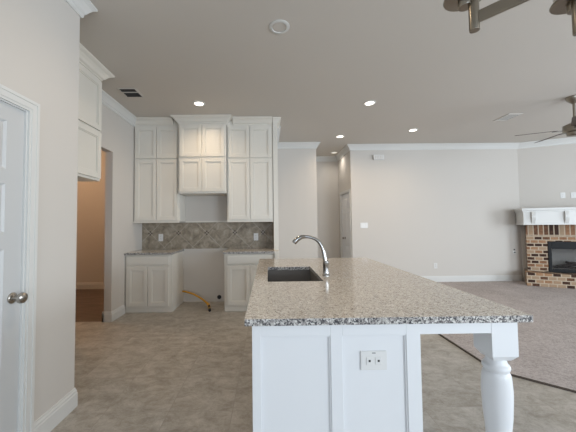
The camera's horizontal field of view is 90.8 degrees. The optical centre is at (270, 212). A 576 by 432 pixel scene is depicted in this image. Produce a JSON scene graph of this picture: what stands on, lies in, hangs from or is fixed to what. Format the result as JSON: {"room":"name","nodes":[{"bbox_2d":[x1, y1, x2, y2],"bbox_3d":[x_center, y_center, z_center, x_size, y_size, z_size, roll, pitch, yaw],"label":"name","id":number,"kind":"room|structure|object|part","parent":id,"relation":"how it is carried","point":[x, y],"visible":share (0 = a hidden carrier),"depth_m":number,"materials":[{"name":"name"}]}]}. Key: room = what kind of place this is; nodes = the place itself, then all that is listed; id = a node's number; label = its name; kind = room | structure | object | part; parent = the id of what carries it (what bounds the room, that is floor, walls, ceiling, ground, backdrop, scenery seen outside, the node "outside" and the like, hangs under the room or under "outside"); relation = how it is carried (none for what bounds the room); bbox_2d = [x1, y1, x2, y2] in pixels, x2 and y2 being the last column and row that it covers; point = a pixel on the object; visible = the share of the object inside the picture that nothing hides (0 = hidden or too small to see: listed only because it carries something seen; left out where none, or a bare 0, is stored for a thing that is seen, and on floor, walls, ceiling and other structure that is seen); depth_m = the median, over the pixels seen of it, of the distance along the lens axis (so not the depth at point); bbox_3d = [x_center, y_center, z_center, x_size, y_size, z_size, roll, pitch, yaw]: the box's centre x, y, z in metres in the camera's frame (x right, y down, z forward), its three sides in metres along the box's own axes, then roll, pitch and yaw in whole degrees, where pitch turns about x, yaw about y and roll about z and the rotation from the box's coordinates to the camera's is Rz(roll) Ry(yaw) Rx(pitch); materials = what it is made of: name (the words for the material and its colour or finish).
{"room":"kitchen","nodes":[
{"label":"kitchen","id":0,"kind":"room"},
{"bbox_2d":[0,0,79,421],"bbox_3d":[-1.499,-0.202,-0.427,0.110,3.081,5.160,-1,-2,-1],"label":"wall","id":1,"kind":"structure","parent":0,"point":[40,39],"depth_m":1.91,"materials":[{"name":"grey paint"}]},
{"bbox_2d":[0,101,27,431],"bbox_3d":[-1.447,0.385,1.268,0.109,2.020,0.800,-1,-2,-1],"label":"door","id":2,"kind":"structure","parent":1,"relation":"in","point":[11,118],"depth_m":1.60,"materials":[{"name":"grey wood"}]},
{"bbox_3d":[-1.432,0.484,1.611,0.074,0.063,0.063,-1,-2,-1],"label":"knob","id":3,"kind":"part","parent":2,"relation":"part of","materials":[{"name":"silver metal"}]},
{"bbox_2d":[0,84,39,431],"bbox_3d":[-1.500,0.352,1.268,0.130,2.103,0.956,-1,-2,-1],"label":"trim","id":4,"kind":"structure","parent":1,"relation":"attached to","point":[27,334],"depth_m":1.70,"materials":[{"name":"white wood"}]},
{"bbox_2d":[65,0,97,17],"bbox_3d":[-1.792,-1.675,-0.331,0.834,0.122,5.245,-1,-2,-1],"label":"trim","id":5,"kind":"structure","parent":1,"relation":"attached to","point":[81,7],"depth_m":2.18,"materials":[{"name":"white wood"}]},
{"bbox_2d":[76,150,105,282],"bbox_3d":[-3.809,0.072,6.085,3.105,3.081,0.100,-1,-2,-1],"label":"wall","id":6,"kind":"structure","parent":0,"point":[90,244],"depth_m":6.03,"materials":[{"name":"grey paint"}]},
{"bbox_2d":[101,104,141,312],"bbox_3d":[-2.288,-0.021,4.097,0.103,3.081,3.910,-1,-2,-1],"label":"wall","id":7,"kind":"structure","parent":0,"point":[122,236],"depth_m":4.15,"materials":[{"name":"grey paint"}]},
{"bbox_2d":[77,43,114,181],"bbox_3d":[-2.023,-0.990,2.748,0.420,1.250,1.095,-1,-2,-1],"label":"upper cabinet","id":8,"kind":"object","parent":7,"relation":"attached to","point":[92,71],"visible":0.33,"depth_m":2.98,"materials":[{"name":"beige wood"}]},
{"bbox_3d":[-1.901,-0.639,2.942,0.022,0.510,0.442,-1,-2,-1],"label":"door","id":9,"kind":"part","parent":8,"relation":"part of","materials":[{"name":"beige wood"}]},
{"bbox_3d":[-1.907,-1.196,2.964,0.022,0.555,0.442,-1,-2,-1],"label":"door","id":10,"kind":"part","parent":8,"relation":"part of","materials":[{"name":"beige wood"}]},
{"bbox_3d":[-2.029,-1.561,2.770,0.420,0.108,1.095,-1,-2,-1],"label":"crown moulding","id":11,"kind":"part","parent":8,"relation":"part of","materials":[{"name":"beige wood"}]},
{"bbox_2d":[76,282,124,321],"bbox_3d":[-3.766,1.465,4.046,3.121,0.140,3.870,-1,-2,-1],"label":"baseboard","id":12,"kind":"structure","parent":7,"relation":"attached to","point":[109,316],"depth_m":4.23,"materials":[{"name":"white wood"}]},
{"bbox_2d":[102,90,136,126],"bbox_3d":[-2.208,-1.506,3.969,0.085,0.122,1.480,-1,-2,-1],"label":"trim","id":13,"kind":"structure","parent":7,"relation":"attached to","point":[108,101],"depth_m":4.09,"materials":[{"name":"white wood"}]},
{"bbox_2d":[179,196,273,301],"bbox_3d":[-1.068,0.002,5.027,2.355,3.081,0.110,-1,-2,-1],"label":"wall","id":14,"kind":"structure","parent":0,"point":[203,269],"depth_m":4.94,"materials":[{"name":"grey paint"}]},
{"bbox_2d":[133,117,184,222],"bbox_3d":[-1.873,-0.683,4.776,0.742,1.712,0.428,-1,-2,-1],"label":"upper cabinet","id":15,"kind":"object","parent":14,"relation":"attached to","point":[157,199],"visible":0.96,"depth_m":4.65,"materials":[{"name":"beige wood"}]},
{"bbox_3d":[-2.054,-1.149,4.667,0.345,0.515,0.022,-1,-2,-1],"label":"door","id":16,"kind":"part","parent":15,"relation":"part of","materials":[{"name":"beige wood"}]},
{"bbox_3d":[-2.045,-0.371,4.637,0.345,0.993,0.022,-1,-2,-1],"label":"door","id":17,"kind":"part","parent":15,"relation":"part of","materials":[{"name":"beige wood"}]},
{"bbox_3d":[-1.929,-1.490,4.642,0.644,0.108,0.100,-1,-2,-1],"label":"crown moulding","id":18,"kind":"part","parent":15,"relation":"part of","materials":[{"name":"beige wood"}]},
{"bbox_3d":[-1.863,0.158,4.617,0.742,0.020,0.024,-1,-2,-1],"label":"light rail","id":19,"kind":"part","parent":15,"relation":"part of","materials":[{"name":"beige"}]},
{"bbox_3d":[-1.692,-0.374,4.641,0.345,0.993,0.022,-1,-2,-1],"label":"door","id":20,"kind":"part","parent":15,"relation":"part of","materials":[{"name":"beige wood"}]},
{"bbox_3d":[-1.701,-1.153,4.670,0.345,0.515,0.022,-1,-2,-1],"label":"door","id":21,"kind":"part","parent":15,"relation":"part of","materials":[{"name":"beige wood"}]},
{"bbox_2d":[170,114,231,195],"bbox_3d":[-1.113,-0.926,4.747,0.966,1.245,0.518,-1,-2,-1],"label":"upper cabinet","id":22,"kind":"object","parent":14,"relation":"attached to","point":[202,139],"visible":0.99,"depth_m":4.57,"materials":[{"name":"beige wood"}]},
{"bbox_3d":[-1.296,-1.161,4.584,0.357,0.515,0.022,-1,-2,-1],"label":"door","id":23,"kind":"part","parent":22,"relation":"part of","materials":[{"name":"beige wood"}]},
{"bbox_3d":[-1.290,-0.606,4.563,0.357,0.535,0.022,-1,-2,-1],"label":"door","id":24,"kind":"part","parent":22,"relation":"part of","materials":[{"name":"beige wood"}]},
{"bbox_3d":[-1.117,-1.501,4.605,0.966,0.108,0.190,-1,-2,-1],"label":"crown moulding","id":25,"kind":"part","parent":22,"relation":"part of","materials":[{"name":"beige wood"}]},
{"bbox_3d":[-0.931,-1.164,4.588,0.357,0.515,0.022,-1,-2,-1],"label":"door","id":26,"kind":"part","parent":22,"relation":"part of","materials":[{"name":"beige wood"}]},
{"bbox_3d":[-0.925,-0.610,4.567,0.357,0.535,0.022,-1,-2,-1],"label":"door","id":27,"kind":"part","parent":22,"relation":"part of","materials":[{"name":"beige wood"}]},
{"bbox_2d":[142,222,273,248],"bbox_3d":[-1.097,0.397,4.949,2.286,0.457,0.016,-1,-2,-1],"label":"backsplash","id":28,"kind":"structure","parent":14,"relation":"attached to","point":[193,235],"depth_m":4.95,"materials":[{"name":"tile"}]},
{"bbox_2d":[185,221,226,222],"bbox_3d":[-1.103,0.156,4.951,0.769,0.024,0.029,-1,-2,-1],"label":"cap","id":29,"kind":"object","parent":28,"relation":"on","point":[185,221],"visible":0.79,"depth_m":4.94,"materials":[{"name":"beige wood"}]},
{"bbox_2d":[227,116,272,221],"bbox_3d":[-0.346,-0.699,4.791,0.756,1.712,0.428,-1,-2,-1],"label":"upper cabinet","id":30,"kind":"object","parent":14,"relation":"attached to","point":[249,139],"visible":1,"depth_m":4.66,"materials":[{"name":"beige wood"}]},
{"bbox_3d":[-0.529,-1.165,4.682,0.352,0.515,0.022,-1,-2,-1],"label":"door","id":31,"kind":"part","parent":30,"relation":"part of","materials":[{"name":"beige wood"}]},
{"bbox_3d":[-0.521,-0.387,4.652,0.352,0.993,0.022,-1,-2,-1],"label":"door","id":32,"kind":"part","parent":30,"relation":"part of","materials":[{"name":"beige wood"}]},
{"bbox_3d":[-0.335,0.142,4.633,0.756,0.020,0.024,-1,-2,-1],"label":"light rail","id":33,"kind":"part","parent":30,"relation":"part of","materials":[{"name":"beige wood"}]},
{"bbox_3d":[-0.302,-1.507,4.658,0.654,0.108,0.100,-1,-2,-1],"label":"crown moulding","id":34,"kind":"part","parent":30,"relation":"part of","materials":[{"name":"beige wood"}]},
{"bbox_3d":[-0.169,-1.169,4.686,0.352,0.515,0.022,-1,-2,-1],"label":"door","id":35,"kind":"part","parent":30,"relation":"part of","materials":[{"name":"beige wood"}]},
{"bbox_3d":[-0.161,-0.390,4.656,0.352,0.993,0.022,-1,-2,-1],"label":"door","id":36,"kind":"part","parent":30,"relation":"part of","materials":[{"name":"beige wood"}]},
{"bbox_2d":[278,149,317,258],"bbox_3d":[0.488,0.052,6.776,1.011,3.081,1.324,-1,-2,-1],"label":"wall","id":37,"kind":"structure","parent":0,"point":[297,175],"depth_m":6.12,"materials":[{"name":"grey paint"}]},
{"bbox_2d":[51,289,575,431],"bbox_3d":[1.590,1.457,2.211,13.994,0.100,10.700,-1,-2,-1],"label":"floor","id":38,"kind":"structure","parent":0,"point":[188,368],"depth_m":2.42,"materials":[{"name":"tile"}]},
{"bbox_2d":[125,251,182,312],"bbox_3d":[-1.871,1.095,4.621,0.711,0.881,0.602,-1,-2,-1],"label":"base cabinet","id":39,"kind":"object","parent":38,"relation":"on","point":[154,283],"visible":0.99,"depth_m":4.33,"materials":[{"name":"beige wood"}]},
{"bbox_3d":[-2.039,1.127,4.327,0.318,0.600,0.022,-1,-2,-1],"label":"door","id":40,"kind":"part","parent":39,"relation":"part of","materials":[{"name":"beige wood"}]},
{"bbox_3d":[-1.882,0.732,4.345,0.641,0.137,0.020,-1,-2,-1],"label":"drawer","id":41,"kind":"part","parent":39,"relation":"part of","materials":[{"name":"beige wood"}]},
{"bbox_2d":[124,249,183,254],"bbox_3d":[-1.869,0.638,4.620,0.728,0.032,0.613,-1,-2,-1],"label":"countertop","id":42,"kind":"structure","parent":39,"relation":"on","point":[142,251],"depth_m":4.43,"materials":[{"name":"stone"}]},
{"bbox_3d":[-1.716,1.124,4.331,0.318,0.600,0.022,-1,-2,-1],"label":"door","id":43,"kind":"part","parent":39,"relation":"part of","materials":[{"name":"beige wood"}]},
{"bbox_2d":[182,290,210,311],"bbox_3d":[-1.187,1.419,4.612,0.769,0.216,0.112,-3,-3,42],"label":"gas hose","id":44,"kind":"object","parent":38,"relation":"on","point":[188,292],"visible":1,"depth_m":4.60,"materials":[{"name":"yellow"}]},
{"bbox_2d":[224,253,273,310],"bbox_3d":[-0.331,1.079,4.636,0.770,0.881,0.602,-1,-2,-1],"label":"base cabinet","id":45,"kind":"object","parent":38,"relation":"on","point":[239,269],"visible":0.58,"depth_m":4.35,"materials":[{"name":"beige wood"}]},
{"bbox_3d":[-0.494,1.111,4.343,0.347,0.600,0.022,-1,-2,-1],"label":"door","id":46,"kind":"part","parent":45,"relation":"part of","materials":[{"name":"beige wood"}]},
{"bbox_2d":[223,248,273,253],"bbox_3d":[-0.342,0.622,4.635,0.786,0.032,0.613,-1,-2,-1],"label":"countertop","id":47,"kind":"structure","parent":45,"relation":"on","point":[229,250],"depth_m":4.39,"materials":[{"name":"stone"}]},
{"bbox_3d":[-0.322,0.716,4.361,0.700,0.137,0.020,-1,-2,-1],"label":"drawer","id":48,"kind":"part","parent":45,"relation":"part of","materials":[{"name":"beige wood"}]},
{"bbox_3d":[-0.141,1.107,4.347,0.347,0.600,0.022,-1,-2,-1],"label":"door","id":49,"kind":"part","parent":45,"relation":"part of","materials":[{"name":"beige wood"}]},
{"bbox_2d":[272,117,280,258],"bbox_3d":[0.113,-0.024,4.675,0.136,3.080,0.618,-1,-2,-1],"label":"end panel","id":50,"kind":"object","parent":38,"relation":"on","point":[276,120],"visible":0.8,"depth_m":4.65,"materials":[{"name":"beige wood"}]},
{"bbox_2d":[252,322,518,431],"bbox_3d":[0.515,0.982,2.325,1.214,0.882,2.109,-1,-2,-1],"label":"kitchen island","id":51,"kind":"object","parent":38,"relation":"on","point":[310,378],"visible":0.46,"depth_m":1.29,"materials":[{"name":"white wood"}]},
{"bbox_3d":[0.116,0.893,1.282,0.315,0.668,0.014,-1,-2,-1],"label":"recessed panel","id":52,"kind":"part","parent":51,"relation":"part of","materials":[{"name":"white wood"}]},
{"bbox_3d":[0.301,0.944,1.279,0.764,0.882,0.019,-1,-2,-1],"label":"frame","id":53,"kind":"part","parent":51,"relation":"part of","materials":[{"name":"white wood"}]},
{"bbox_2d":[360,351,386,369],"bbox_3d":[0.468,0.672,1.289,0.120,0.084,0.010,-1,-2,-1],"label":"island outlet","id":54,"kind":"object","parent":51,"relation":"attached to","point":[370,360],"visible":1,"depth_m":1.29,"materials":[{"name":"white plastic"}]},
{"bbox_2d":[366,357,372,364],"bbox_3d":[0.448,0.672,1.286,0.029,0.034,0.003,-1,-2,-1],"label":"socket","id":55,"kind":"object","parent":54,"relation":"attached to","point":[369,360],"depth_m":1.28,"materials":[{"name":"grey plastic"}]},
{"bbox_2d":[375,357,381,364],"bbox_3d":[0.488,0.671,1.286,0.029,0.034,0.003,-1,-2,-1],"label":"socket","id":56,"kind":"object","parent":54,"relation":"attached to","point":[378,360],"depth_m":1.29,"materials":[{"name":"grey plastic"}]},
{"bbox_3d":[0.473,0.890,1.285,0.291,0.668,0.014,-1,-2,-1],"label":"recessed panel","id":57,"kind":"part","parent":51,"relation":"part of","materials":[{"name":"white wood"}]},
{"bbox_2d":[244,258,532,325],"bbox_3d":[0.520,0.525,2.347,1.297,0.032,2.163,-1,-2,-1],"label":"island countertop","id":58,"kind":"structure","parent":51,"relation":"on","point":[357,291],"depth_m":1.55,"materials":[{"name":"stone"}]},
{"bbox_2d":[268,270,319,281],"bbox_3d":[0.180,0.650,2.415,0.443,0.204,0.729,-1,-2,-1],"label":"sink","id":59,"kind":"object","parent":58,"relation":"in","point":[273,275],"visible":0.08,"depth_m":2.77,"materials":[{"name":"grey metal"}]},
{"bbox_2d":[292,235,329,275],"bbox_3d":[0.322,0.345,2.316,0.299,0.328,0.107,-1,-2,-1],"label":"kitchen faucet","id":60,"kind":"object","parent":58,"relation":"on","point":[296,240],"visible":1,"depth_m":2.28,"materials":[{"name":"silver metal"}]},
{"bbox_3d":[0.363,0.288,2.294,0.187,0.214,0.036,-1,-2,-1],"label":"spout","id":61,"kind":"part","parent":60,"relation":"part of","materials":[{"name":"silver metal"}]},
{"bbox_3d":[1.070,0.938,1.339,0.123,0.882,0.123,-1,-2,-1],"label":"leg","id":62,"kind":"part","parent":51,"relation":"part of","materials":[{"name":"white wood"}]},
{"bbox_2d":[438,334,575,392],"bbox_3d":[2.344,1.436,3.368,1.220,0.014,5.709,0,-2,-19],"label":"trim","id":63,"kind":"structure","parent":38,"relation":"on","point":[450,341],"depth_m":2.39,"materials":[{"name":"brown"}]},
{"bbox_2d":[80,0,575,155],"bbox_3d":[1.556,-1.721,2.333,13.994,0.100,10.700,-1,-2,-1],"label":"ceiling","id":64,"kind":"structure","parent":0,"point":[420,62],"depth_m":3.14,"materials":[{"name":"grey paint"}]},
{"bbox_2d":[117,88,143,97],"bbox_3d":[-1.843,-1.576,3.738,0.233,0.009,0.265,-1,-2,-1],"label":"ceiling vent","id":65,"kind":"object","parent":64,"relation":"in","point":[128,92],"visible":1,"depth_m":3.72,"materials":[{"name":"metal"}]},
{"bbox_2d":[192,101,205,105],"bbox_3d":[-1.037,-1.570,4.093,0.184,0.010,0.184,-1,-2,-1],"label":"recessed light","id":66,"kind":"object","parent":64,"relation":"in","point":[196,103],"visible":1,"depth_m":4.08,"materials":[{"name":"white"}]},
{"bbox_2d":[269,20,289,33],"bbox_3d":[0.075,-1.644,2.517,0.184,0.008,0.184,-1,-2,-1],"label":"recessed light","id":67,"kind":"object","parent":64,"relation":"in","point":[276,26],"visible":1,"depth_m":2.51,"materials":[{"name":"white"}]},
{"bbox_2d":[363,100,375,105],"bbox_3d":[1.440,-1.595,4.138,0.184,0.010,0.184,-1,-2,-1],"label":"recessed light","id":68,"kind":"object","parent":64,"relation":"in","point":[370,102],"visible":1,"depth_m":4.13,"materials":[{"name":"white"}]},
{"bbox_2d":[494,113,522,120],"bbox_3d":[3.981,-1.599,4.763,0.230,0.009,0.320,-1,-2,-1],"label":"ceiling vent","id":69,"kind":"object","parent":64,"relation":"in","point":[507,117],"visible":1,"depth_m":4.76,"materials":[{"name":"white metal"}]},
{"bbox_2d":[443,0,575,35],"bbox_3d":[1.086,-1.245,0.881,0.919,0.952,0.882,-1,-2,-1],"label":"chandelier","id":70,"kind":"object","parent":64,"relation":"hanging from","point":[559,7],"visible":1,"depth_m":1.18,"materials":[{"name":"silver metal"}]},
{"bbox_3d":[0.844,-0.870,1.182,0.038,0.231,0.038,-1,-2,-1],"label":"post","id":71,"kind":"part","parent":70,"relation":"part of","materials":[{"name":"silver metal"}]},
{"bbox_3d":[0.968,-0.813,1.041,0.012,0.048,0.370,1,-3,-42],"label":"arm","id":72,"kind":"part","parent":70,"relation":"part of","materials":[{"name":"brown metal"}]},
{"bbox_3d":[1.304,-0.874,1.206,0.038,0.231,0.038,-1,-2,-1],"label":"post","id":73,"kind":"part","parent":70,"relation":"part of","materials":[{"name":"silver metal"}]},
{"bbox_2d":[515,95,575,142],"bbox_3d":[4.300,-1.358,4.028,1.270,0.554,1.265,-1,-2,-1],"label":"ceiling fan","id":74,"kind":"object","parent":64,"relation":"hanging from","point":[569,129],"visible":1,"depth_m":3.99,"materials":[{"name":"silver metal"}]},
{"bbox_3d":[4.278,-1.177,3.990,0.264,0.191,0.264,-1,-2,-1],"label":"motor","id":75,"kind":"part","parent":74,"relation":"part of","materials":[{"name":"silver metal"}]},
{"bbox_3d":[3.979,-1.185,3.674,0.130,0.039,0.470,-3,-3,43],"label":"blade","id":76,"kind":"part","parent":74,"relation":"part of","materials":[{"name":"silver metal"}]},
{"bbox_2d":[316,162,339,257],"bbox_3d":[1.390,0.070,7.497,1.030,3.081,0.100,-1,-2,-1],"label":"wall","id":77,"kind":"structure","parent":0,"point":[327,172],"depth_m":7.45,"materials":[{"name":"grey paint"}]},
{"bbox_2d":[338,152,349,257],"bbox_3d":[1.846,0.043,6.933,0.110,3.081,1.038,-1,-2,-1],"label":"wall","id":78,"kind":"structure","parent":0,"point":[343,163],"depth_m":7.05,"materials":[{"name":"grey paint"}]},
{"bbox_2d":[341,193,350,257],"bbox_3d":[1.782,0.561,6.781,0.100,2.020,0.744,-1,-2,-1],"label":"door","id":79,"kind":"structure","parent":78,"relation":"in","point":[344,198],"depth_m":6.81,"materials":[{"name":"white wood"}]},
{"bbox_2d":[340,189,351,257],"bbox_3d":[1.787,0.527,6.782,0.020,2.103,0.896,-1,-2,-1],"label":"trim","id":80,"kind":"structure","parent":78,"relation":"attached to","point":[348,190],"depth_m":6.56,"materials":[{"name":"white wood"}]},
{"bbox_2d":[349,149,522,279],"bbox_3d":[3.763,0.002,6.383,3.933,3.081,0.100,-1,-2,-1],"label":"wall","id":81,"kind":"structure","parent":0,"point":[453,210],"depth_m":6.33,"materials":[{"name":"grey paint"}]},
{"bbox_2d":[360,223,367,227],"bbox_3d":[2.071,0.282,6.301,0.165,0.118,0.008,-1,-2,-1],"label":"light switch","id":82,"kind":"object","parent":81,"relation":"attached to","point":[362,225],"visible":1,"depth_m":6.30,"materials":[{"name":"white plastic"}]},
{"bbox_2d":[373,155,383,159],"bbox_3d":[2.406,-1.236,6.339,0.235,0.110,0.056,-1,-2,-1],"label":"door chime","id":83,"kind":"object","parent":81,"relation":"attached to","point":[375,157],"visible":1,"depth_m":6.31,"materials":[{"name":"white plastic"}]},
{"bbox_2d":[277,126,575,161],"bbox_3d":[5.859,-1.611,3.505,12.597,0.122,5.687,-3,-3,43],"label":"trim","id":84,"kind":"structure","parent":81,"relation":"attached to","point":[570,140],"depth_m":6.33,"materials":[{"name":"white wood"}]},
{"bbox_2d":[421,275,522,281],"bbox_3d":[3.683,1.470,6.288,3.773,0.140,0.056,-1,-2,-1],"label":"baseboard","id":85,"kind":"structure","parent":81,"relation":"attached to","point":[470,277],"depth_m":6.27,"materials":[{"name":"white wood"}]},
{"bbox_2d":[438,281,575,390],"bbox_3d":[5.236,1.415,3.595,6.474,0.012,5.392,-1,-2,-1],"label":"floor","id":86,"kind":"structure","parent":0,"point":[546,344],"depth_m":3.45,"materials":[{"name":"beige carpet"}]},
{"bbox_2d":[514,207,575,288],"bbox_3d":[6.307,0.682,5.629,2.160,1.585,0.588,-2,-2,26],"label":"fireplace","id":87,"kind":"object","parent":86,"relation":"on","point":[550,233],"visible":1,"depth_m":5.84,"materials":[{"name":"brick"}]},
{"bbox_3d":[6.316,0.895,5.635,1.214,0.625,0.030,-2,-2,26],"label":"firebox frame","id":88,"kind":"part","parent":87,"relation":"part of","materials":[{"name":"black metal"}]},
{"bbox_2d":[517,143,575,280],"bbox_3d":[7.079,-0.062,5.663,3.300,3.081,0.100,-2,-2,26],"label":"wall","id":89,"kind":"structure","parent":0,"point":[545,172],"depth_m":6.18,"materials":[{"name":"grey paint"}]},
{"bbox_2d":[571,192,575,197],"bbox_3d":[6.366,-0.370,5.966,0.080,0.120,0.009,-2,-2,26],"label":"wall outlet","id":90,"kind":"object","parent":89,"relation":"attached to","point":[573,194],"visible":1,"depth_m":5.96,"materials":[{"name":"white plastic"}]},
{"bbox_3d":[-1.950,-0.101,2.092,0.744,3.081,0.110,-1,-2,-1],"label":"wall","id":91,"kind":"structure","parent":0,"visible":0},
{"bbox_2d":[34,388,77,431],"bbox_3d":[-2.004,1.381,2.360,0.638,0.140,1.723,1,-3,-35],"label":"baseboard","id":92,"kind":"structure","parent":91,"relation":"attached to","point":[51,418],"depth_m":1.91,"materials":[{"name":"white wood"}]}
]}

